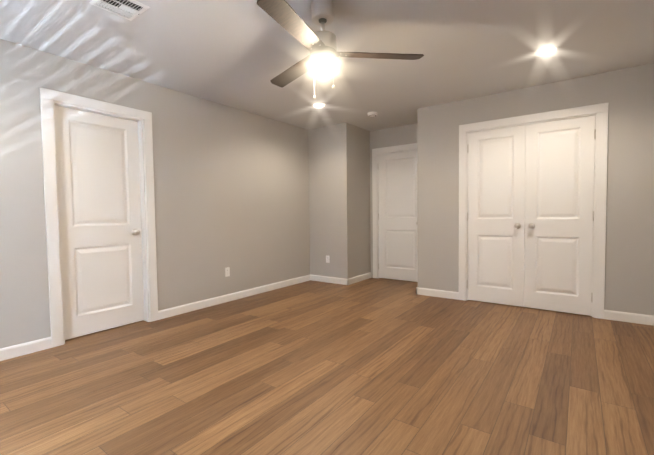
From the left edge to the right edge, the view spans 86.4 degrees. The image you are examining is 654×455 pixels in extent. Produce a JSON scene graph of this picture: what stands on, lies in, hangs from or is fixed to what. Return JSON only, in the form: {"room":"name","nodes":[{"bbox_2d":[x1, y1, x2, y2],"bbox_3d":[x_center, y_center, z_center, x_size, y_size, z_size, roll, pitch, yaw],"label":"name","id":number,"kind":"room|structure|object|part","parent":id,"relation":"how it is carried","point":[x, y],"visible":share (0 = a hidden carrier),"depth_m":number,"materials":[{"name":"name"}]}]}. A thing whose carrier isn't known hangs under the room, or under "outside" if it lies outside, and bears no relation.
{"room":"empty bedroom","nodes":[
{"label":"empty bedroom","id":0,"kind":"room"},
{"bbox_2d":[0,39,309,348],"bbox_3d":[-1.881,-0.252,3.580,0.120,2.444,5.260,1,3,36],"label":"wall","id":1,"kind":"structure","parent":0,"point":[231,187],"depth_m":3.85,"materials":[{"name":"beige paint"}]},
{"bbox_2d":[0,337,51,360],"bbox_3d":[-2.795,0.992,2.235,0.014,0.092,1.671,1,3,36],"label":"baseboard","id":2,"kind":"structure","parent":1,"relation":"attached to","point":[9,352],"depth_m":2.77,"materials":[{"name":"white wood"}]},
{"bbox_2d":[40,87,157,347],"bbox_3d":[-2.098,-0.086,3.271,0.137,2.143,0.910,1,3,36],"label":"door frame","id":3,"kind":"structure","parent":1,"relation":"attached to","point":[48,97],"depth_m":2.99,"materials":[{"name":"white wood"}]},
{"bbox_2d":[55,105,144,339],"bbox_3d":[-2.126,-0.042,3.293,0.176,2.030,0.708,1,3,36],"label":"door","id":4,"kind":"structure","parent":1,"relation":"in","point":[100,210],"depth_m":3.26,"materials":[{"name":"white wood"}]},
{"bbox_2d":[225,267,229,276],"bbox_3d":[-1.247,0.559,4.366,0.007,0.115,0.070,1,3,36],"label":"outlet","id":5,"kind":"object","parent":1,"relation":"attached to","point":[227,271],"visible":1,"depth_m":4.36,"materials":[{"name":"white plastic"}]},
{"bbox_2d":[158,275,309,319],"bbox_3d":[-1.020,0.869,4.681,0.014,0.092,2.559,1,3,36],"label":"baseboard","id":6,"kind":"structure","parent":1,"relation":"attached to","point":[177,310],"depth_m":4.33,"materials":[{"name":"white wood"}]},
{"bbox_2d":[0,278,653,454],"bbox_3d":[0.035,0.992,3.252,5.204,0.060,6.877,1,3,36],"label":"floor","id":7,"kind":"structure","parent":0,"point":[377,366],"depth_m":2.26,"materials":[{"name":"brown wood"}]},
{"bbox_2d":[0,0,653,130],"bbox_3d":[0.005,-1.520,3.147,5.204,0.080,6.877,1,3,36],"label":"ceiling","id":8,"kind":"structure","parent":0,"point":[239,54],"depth_m":2.83,"materials":[{"name":"paint"}]},
{"bbox_2d":[89,0,149,20],"bbox_3d":[-1.328,-1.422,2.233,0.264,0.010,0.256,1,3,36],"label":"ceiling vent","id":9,"kind":"object","parent":8,"relation":"in","point":[128,8],"visible":1,"depth_m":2.25,"materials":[{"name":"white plastic"}]},
{"bbox_2d":[312,103,325,107],"bbox_3d":[-0.102,-1.525,4.354,0.178,0.006,0.178,1,3,36],"label":"recessed light","id":10,"kind":"object","parent":8,"relation":"in","point":[318,105],"visible":1,"depth_m":4.35,"materials":[{"name":"white plastic"}]},
{"bbox_2d":[257,0,423,98],"bbox_3d":[-0.127,-1.150,2.220,1.160,0.580,1.122,1,3,36],"label":"fan","id":11,"kind":"object","parent":8,"relation":"hanging from","point":[321,47],"visible":1,"depth_m":2.19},
{"bbox_3d":[-0.024,-1.036,2.267,0.181,0.067,0.181,1,3,36],"label":"lamp shade","id":12,"kind":"part","parent":11,"relation":"part of","materials":[{"name":"white glass"}]},
{"bbox_2d":[367,112,377,116],"bbox_3d":[0.618,-1.532,4.723,0.136,0.042,0.136,1,3,36],"label":"smoke detector","id":13,"kind":"object","parent":8,"relation":"attached to","point":[372,114],"visible":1,"depth_m":4.68,"materials":[{"name":"white plastic"}]},
{"bbox_2d":[534,46,558,55],"bbox_3d":[1.855,-1.490,2.941,0.178,0.006,0.178,1,3,36],"label":"recessed light","id":14,"kind":"object","parent":8,"relation":"in","point":[546,50],"visible":1,"depth_m":2.93,"materials":[{"name":"white plastic"}]},
{"bbox_2d":[308,122,370,278],"bbox_3d":[0.203,-0.370,5.832,0.848,2.444,0.837,1,3,36],"label":"wall bump-out","id":15,"kind":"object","parent":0,"point":[339,187],"visible":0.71,"depth_m":5.46,"materials":[{"name":"beige paint"}]},
{"bbox_2d":[310,274,348,284],"bbox_3d":[0.022,0.823,5.497,0.742,0.092,0.014,1,3,36],"label":"baseboard","id":16,"kind":"structure","parent":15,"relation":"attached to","point":[335,280],"depth_m":5.48,"materials":[{"name":"white wood"}]},
{"bbox_2d":[347,272,370,284],"bbox_3d":[0.527,0.813,5.573,0.014,0.092,0.731,1,3,36],"label":"baseboard","id":17,"kind":"structure","parent":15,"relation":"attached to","point":[359,278],"depth_m":5.55,"materials":[{"name":"white wood"}]},
{"bbox_2d":[370,123,416,277],"bbox_3d":[2.204,-0.353,4.824,3.576,2.444,0.120,1,3,36],"label":"wall","id":18,"kind":"structure","parent":0,"point":[396,136],"depth_m":5.61,"materials":[{"name":"beige paint"}]},
{"bbox_2d":[372,143,416,277],"bbox_3d":[1.185,-0.221,5.559,0.962,2.143,0.137,1,3,36],"label":"door frame","id":19,"kind":"structure","parent":18,"relation":"attached to","point":[376,151],"depth_m":5.74,"materials":[{"name":"white wood"}]},
{"bbox_2d":[378,150,417,281],"bbox_3d":[1.167,-0.175,5.542,0.767,2.030,0.176,1,3,36],"label":"hall door","id":20,"kind":"structure","parent":18,"relation":"in","point":[397,189],"depth_m":5.55,"materials":[{"name":"white wood"}]},
{"bbox_2d":[417,63,653,315],"bbox_3d":[2.230,-0.316,3.920,2.473,2.444,0.120,1,3,36],"label":"wall","id":21,"kind":"structure","parent":0,"point":[627,94],"depth_m":3.47,"materials":[{"name":"beige paint"}]},
{"bbox_2d":[416,287,457,299],"bbox_3d":[1.414,0.848,4.488,0.547,0.092,0.014,1,3,36],"label":"baseboard","id":22,"kind":"structure","parent":21,"relation":"attached to","point":[438,293],"depth_m":4.47,"materials":[{"name":"white wood"}]},
{"bbox_2d":[467,125,525,306],"bbox_3d":[1.967,-0.124,4.078,0.613,2.030,0.176,1,3,36],"label":"closet door","id":23,"kind":"structure","parent":21,"relation":"in","point":[496,202],"depth_m":4.05,"materials":[{"name":"white wood"}]},
{"bbox_2d":[458,103,608,318],"bbox_3d":[2.236,-0.126,3.925,1.256,2.063,0.120,1,3,36],"label":"door frame","id":24,"kind":"structure","parent":21,"relation":"attached to","point":[594,204],"depth_m":3.64,"materials":[{"name":"white wood"}]},
{"bbox_2d":[524,115,595,315],"bbox_3d":[2.465,-0.115,3.717,0.613,2.030,0.176,1,3,36],"label":"closet door","id":25,"kind":"structure","parent":21,"relation":"in","point":[559,192],"depth_m":3.69,"materials":[{"name":"white wood"}]},
{"bbox_2d":[604,310,653,325],"bbox_3d":[2.945,0.875,3.378,0.404,0.092,0.014,1,3,36],"label":"baseboard","id":26,"kind":"structure","parent":21,"relation":"attached to","point":[630,317],"depth_m":3.38,"materials":[{"name":"white wood"}]}
]}

